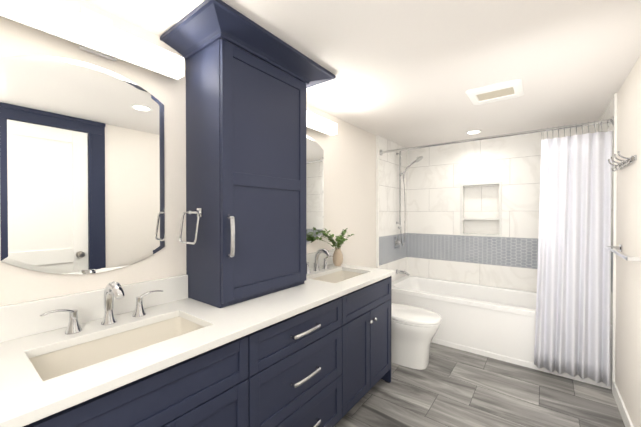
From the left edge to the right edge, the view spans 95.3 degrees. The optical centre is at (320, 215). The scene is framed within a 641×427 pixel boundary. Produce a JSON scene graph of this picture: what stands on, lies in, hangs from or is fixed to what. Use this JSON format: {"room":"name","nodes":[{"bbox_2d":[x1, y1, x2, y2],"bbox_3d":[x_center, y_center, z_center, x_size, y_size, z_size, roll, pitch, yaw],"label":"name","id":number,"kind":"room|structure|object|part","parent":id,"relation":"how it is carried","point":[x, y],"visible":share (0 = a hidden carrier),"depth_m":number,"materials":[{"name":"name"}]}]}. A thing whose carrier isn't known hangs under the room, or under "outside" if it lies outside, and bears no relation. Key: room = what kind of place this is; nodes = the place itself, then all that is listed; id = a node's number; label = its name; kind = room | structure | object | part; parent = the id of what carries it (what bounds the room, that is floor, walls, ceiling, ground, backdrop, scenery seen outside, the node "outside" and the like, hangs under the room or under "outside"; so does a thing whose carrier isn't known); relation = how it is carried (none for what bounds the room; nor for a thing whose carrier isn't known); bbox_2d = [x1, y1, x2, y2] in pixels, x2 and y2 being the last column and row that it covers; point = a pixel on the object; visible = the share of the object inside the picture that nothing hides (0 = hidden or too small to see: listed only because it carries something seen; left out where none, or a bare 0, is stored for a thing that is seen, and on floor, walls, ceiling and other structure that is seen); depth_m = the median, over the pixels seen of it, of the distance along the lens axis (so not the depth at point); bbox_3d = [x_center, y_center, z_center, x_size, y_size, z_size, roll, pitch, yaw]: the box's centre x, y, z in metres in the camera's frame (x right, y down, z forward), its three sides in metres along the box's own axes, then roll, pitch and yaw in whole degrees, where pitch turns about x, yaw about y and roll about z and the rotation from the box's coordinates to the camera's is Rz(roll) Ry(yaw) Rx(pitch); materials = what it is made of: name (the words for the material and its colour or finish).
{"room":"bathroom","nodes":[
{"label":"bathroom","id":0,"kind":"room"},
{"bbox_2d":[0,0,400,305],"bbox_3d":[-0.302,0.214,2.249,0.120,2.250,5.220,0,1,37],"label":"wall","id":1,"kind":"structure","parent":0,"point":[349,149],"depth_m":1.50,"materials":[{"name":"paint"}]},
{"bbox_2d":[0,56,164,273],"bbox_3d":[-0.968,-0.198,1.264,0.005,0.894,0.567,0,1,37],"label":"mirror","id":2,"kind":"object","parent":1,"relation":"attached to","point":[82,184],"visible":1,"depth_m":1.21,"materials":[{"name":"clear glass"}]},
{"bbox_2d":[0,0,183,80],"bbox_3d":[-0.922,-0.777,1.230,0.124,0.181,0.660,0,1,37],"label":"sconce","id":3,"kind":"object","parent":1,"relation":"attached to","point":[87,30],"visible":0.96,"depth_m":1.17,"materials":[{"name":"white plastic"}]},
{"bbox_2d":[0,248,335,339],"bbox_3d":[-0.534,0.380,1.822,0.024,0.124,2.180,0,1,37],"label":"backsplash","id":4,"kind":"structure","parent":1,"relation":"attached to","point":[15,319],"depth_m":1.22,"materials":[{"name":"white stone"}]},
{"bbox_2d":[306,135,323,244],"bbox_3d":[-0.147,-0.207,2.335,0.005,0.894,0.570,0,1,37],"label":"mirror","id":5,"kind":"object","parent":1,"relation":"attached to","point":[314,189],"visible":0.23,"depth_m":2.46,"materials":[{"name":"clear glass"}]},
{"bbox_2d":[306,107,336,135],"bbox_3d":[-0.089,-0.786,2.317,0.124,0.181,0.620,0,1,37],"label":"sconce","id":6,"kind":"object","parent":1,"relation":"attached to","point":[320,124],"visible":0.54,"depth_m":2.35,"materials":[{"name":"white plastic"}]},
{"bbox_2d":[379,257,406,280],"bbox_3d":[0.926,0.702,3.730,0.032,0.248,0.880,0,1,37],"label":"wall tiles","id":7,"kind":"structure","parent":1,"relation":"attached to","point":[400,264],"depth_m":3.80,"materials":[{"name":"tile"}]},
{"bbox_2d":[379,233,406,265],"bbox_3d":[0.926,0.412,3.728,0.032,0.330,0.880,0,1,37],"label":"wall tile","id":8,"kind":"structure","parent":1,"relation":"attached to","point":[388,252],"depth_m":3.63,"materials":[{"name":"grey tile"}]},
{"bbox_2d":[379,136,406,236],"bbox_3d":[0.926,-0.338,3.722,0.032,1.170,0.880,0,1,37],"label":"wall tile","id":9,"kind":"structure","parent":1,"relation":"attached to","point":[388,191],"depth_m":3.64,"materials":[{"name":"tile"}]},
{"bbox_2d":[394,151,422,275],"bbox_3d":[1.116,-0.026,3.679,0.323,1.592,0.169,0,1,37],"label":"shower","id":10,"kind":"object","parent":9,"relation":"attached to","point":[397,242],"visible":0.96,"depth_m":3.73,"materials":[{"name":"silver metal"}]},
{"bbox_2d":[376,93,616,392],"bbox_3d":[1.425,0.210,2.783,1.972,2.250,0.010,0,1,37],"label":"trim","id":11,"kind":"structure","parent":1,"relation":"attached to","point":[614,228],"depth_m":2.19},
{"bbox_2d":[82,0,640,147],"bbox_3d":[0.528,-0.966,1.603,2.212,0.120,5.220,0,1,37],"label":"ceiling","id":12,"kind":"structure","parent":0,"point":[408,73],"depth_m":1.64,"materials":[{"name":"paint"}]},
{"bbox_2d":[465,130,481,134],"bbox_3d":[1.688,-0.914,3.222,0.164,0.007,0.164,0,1,37],"label":"recessed light","id":13,"kind":"object","parent":12,"relation":"in","point":[474,132],"visible":0.98,"depth_m":3.22,"materials":[{"name":"white plastic"}]},
{"bbox_2d":[466,79,523,104],"bbox_3d":[1.293,-0.900,2.164,0.340,0.018,0.340,0,1,37],"label":"ceiling vent","id":14,"kind":"object","parent":12,"relation":"in","point":[509,89],"visible":0.98,"depth_m":2.13,"materials":[{"name":"white plastic"}]},
{"bbox_2d":[405,275,534,291],"bbox_3d":[2.040,0.204,3.585,1.972,2.250,0.250,0,1,37],"label":"wall","id":15,"kind":"structure","parent":0,"point":[473,283],"depth_m":3.54,"materials":[{"name":"tile"}]},
{"bbox_2d":[407,257,536,291],"bbox_3d":[1.968,0.703,3.479,1.928,0.248,0.012,0,1,37],"label":"wall tile","id":16,"kind":"structure","parent":15,"relation":"attached to","point":[520,278],"depth_m":3.54,"materials":[{"name":"tile"}]},
{"bbox_2d":[407,233,537,268],"bbox_3d":[1.968,0.414,3.476,1.928,0.330,0.012,0,1,37],"label":"mosaic tile","id":17,"kind":"structure","parent":15,"relation":"attached to","point":[513,252],"depth_m":3.53,"materials":[{"name":"grey tile"}]},
{"bbox_2d":[460,181,501,236],"bbox_3d":[1.942,-0.071,3.543,0.444,0.644,0.112,0,1,37],"label":"trim","id":18,"kind":"structure","parent":15,"relation":"attached to","point":[500,208],"depth_m":3.47,"materials":[{"name":"white tile"}]},
{"bbox_2d":[407,124,597,238],"bbox_3d":[1.968,-0.336,3.470,1.928,1.170,0.012,0,1,37],"label":"wall tile","id":19,"kind":"structure","parent":15,"relation":"attached to","point":[437,176],"depth_m":3.52,"materials":[{"name":"tile"}]},
{"bbox_2d":[334,342,624,426],"bbox_3d":[0.528,1.393,1.622,2.212,0.102,5.220,0,1,37],"label":"floor","id":20,"kind":"structure","parent":0,"point":[450,387],"depth_m":2.14,"materials":[{"name":"tile"}]},
{"bbox_2d":[12,272,395,426],"bbox_3d":[-0.299,0.909,1.647,0.614,0.871,2.140,0,1,37],"label":"bathroom vanity","id":21,"kind":"object","parent":20,"relation":"on","point":[309,367],"depth_m":1.31,"materials":[{"name":"blue paint"}]},
{"bbox_2d":[0,264,395,426],"bbox_3d":[-0.304,0.458,1.647,0.603,0.030,2.180,0,1,37],"label":"countertop","id":22,"kind":"structure","parent":21,"relation":"on","point":[226,313],"depth_m":1.10,"materials":[{"name":"white stone"}]},
{"bbox_2d":[36,281,163,335],"bbox_3d":[-0.837,0.356,1.183,0.162,0.181,0.422,0,1,37],"label":"faucet","id":23,"kind":"object","parent":22,"relation":"on","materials":[{"name":"silver metal"}]},
{"bbox_2d":[24,312,203,379],"bbox_3d":[-0.710,0.544,1.086,0.345,0.157,0.575,0,1,37],"label":"sink","id":24,"kind":"object","parent":22,"relation":"in","point":[65,357],"depth_m":1.15,"materials":[{"name":"white ceramic"}]},
{"bbox_2d":[296,248,335,271],"bbox_3d":[0.012,0.348,2.290,0.162,0.181,0.422,0,1,37],"label":"faucet","id":25,"kind":"object","parent":22,"relation":"on","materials":[{"name":"silver metal"}]},
{"bbox_2d":[308,268,359,283],"bbox_3d":[0.139,0.536,2.193,0.345,0.157,0.575,0,1,37],"label":"sink","id":26,"kind":"object","parent":22,"relation":"in","point":[341,273],"depth_m":2.41,"materials":[{"name":"white ceramic"}]},
{"bbox_2d":[316,228,353,265],"bbox_3d":[0.145,0.273,2.438,0.241,0.328,0.395,0,1,37],"label":"plant","id":27,"kind":"object","parent":22,"relation":"on","point":[337,256],"depth_m":2.47,"materials":[{"name":"green plant"}]},
{"bbox_2d":[391,303,441,369],"bbox_3d":[0.697,0.958,2.761,0.838,0.755,0.442,0,1,37],"label":"toilet","id":28,"kind":"object","parent":20,"relation":"on","point":[414,330],"visible":0.42,"depth_m":2.54,"materials":[{"name":"white ceramic"}]},
{"bbox_2d":[391,275,611,388],"bbox_3d":[1.720,1.082,3.148,1.936,0.500,0.816,0,1,37],"label":"bathtub","id":29,"kind":"object","parent":20,"relation":"on","point":[497,323],"visible":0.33,"depth_m":2.88,"materials":[{"name":"ceramic"}]},
{"bbox_2d":[462,185,498,233],"bbox_3d":[1.948,-0.071,3.552,0.402,0.600,0.114,0,1,37],"label":"wall niche","id":30,"kind":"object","parent":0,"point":[481,201],"depth_m":3.59,"materials":[{"name":"tile"}]},
{"bbox_2d":[615,55,640,426],"bbox_3d":[1.358,0.224,0.976,0.120,2.250,5.220,0,1,37],"label":"wall","id":31,"kind":"structure","parent":0,"point":[628,320],"depth_m":1.84,"materials":[{"name":"paint"}]},
{"bbox_2d":[598,96,613,245],"bbox_3d":[2.474,-0.328,2.536,0.012,1.170,0.880,0,1,37],"label":"wall tile","id":32,"kind":"structure","parent":31,"relation":"attached to","point":[608,113],"depth_m":2.27,"materials":[{"name":"tile"}]},
{"bbox_2d":[379,116,613,386],"bbox_3d":[1.441,0.256,2.788,1.925,2.029,0.141,0,1,37],"label":"rail","id":33,"kind":"object","parent":32,"relation":"attached to","point":[573,317],"visible":1,"depth_m":2.31,"materials":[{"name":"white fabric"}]},
{"bbox_3d":[1.463,-0.697,2.808,1.925,0.124,0.071,0,1,37],"label":"rod","id":34,"kind":"part","parent":33,"relation":"part of","materials":[{"name":"silver metal"}]},
{"bbox_2d":[534,131,612,386],"bbox_3d":[1.996,0.318,2.329,0.469,1.910,0.087,0,1,37],"label":"shower curtain","id":35,"kind":"object","parent":33,"relation":"hanging from","point":[573,299],"depth_m":2.31,"materials":[{"name":"fabric"}]},
{"bbox_2d":[610,292,612,325],"bbox_3d":[2.474,0.711,2.544,0.012,0.248,0.880,0,1,37],"label":"wall tile","id":36,"kind":"structure","parent":31,"relation":"attached to","point":[611,319],"depth_m":2.25,"materials":[{"name":"tile"}]},
{"bbox_2d":[611,252,612,292],"bbox_3d":[2.474,0.422,2.542,0.012,0.330,0.880,0,1,37],"label":"wall tile","id":37,"kind":"structure","parent":31,"relation":"attached to","point":[612,272],"depth_m":2.23,"materials":[{"name":"white tile"}]},
{"bbox_2d":[607,151,636,171],"bbox_3d":[1.949,-0.350,1.905,0.075,0.093,0.460,0,1,37],"label":"hook rail","id":38,"kind":"object","parent":31,"relation":"attached to","point":[626,162],"visible":1,"depth_m":1.85,"materials":[{"name":"silver metal"}]},
{"bbox_2d":[613,382,633,426],"bbox_3d":[1.579,1.298,1.381,0.013,0.095,2.038,0,1,37],"label":"baseboard","id":39,"kind":"structure","parent":31,"relation":"attached to","point":[625,416],"depth_m":1.91,"materials":[{"name":"white wood"}]},
{"bbox_2d":[606,244,640,261],"bbox_3d":[1.857,0.228,1.791,0.078,0.050,0.690,0,1,37],"label":"towel rail","id":40,"kind":"object","parent":31,"relation":"attached to","point":[617,250],"visible":1,"depth_m":1.73,"materials":[{"name":"silver metal"}]}
]}

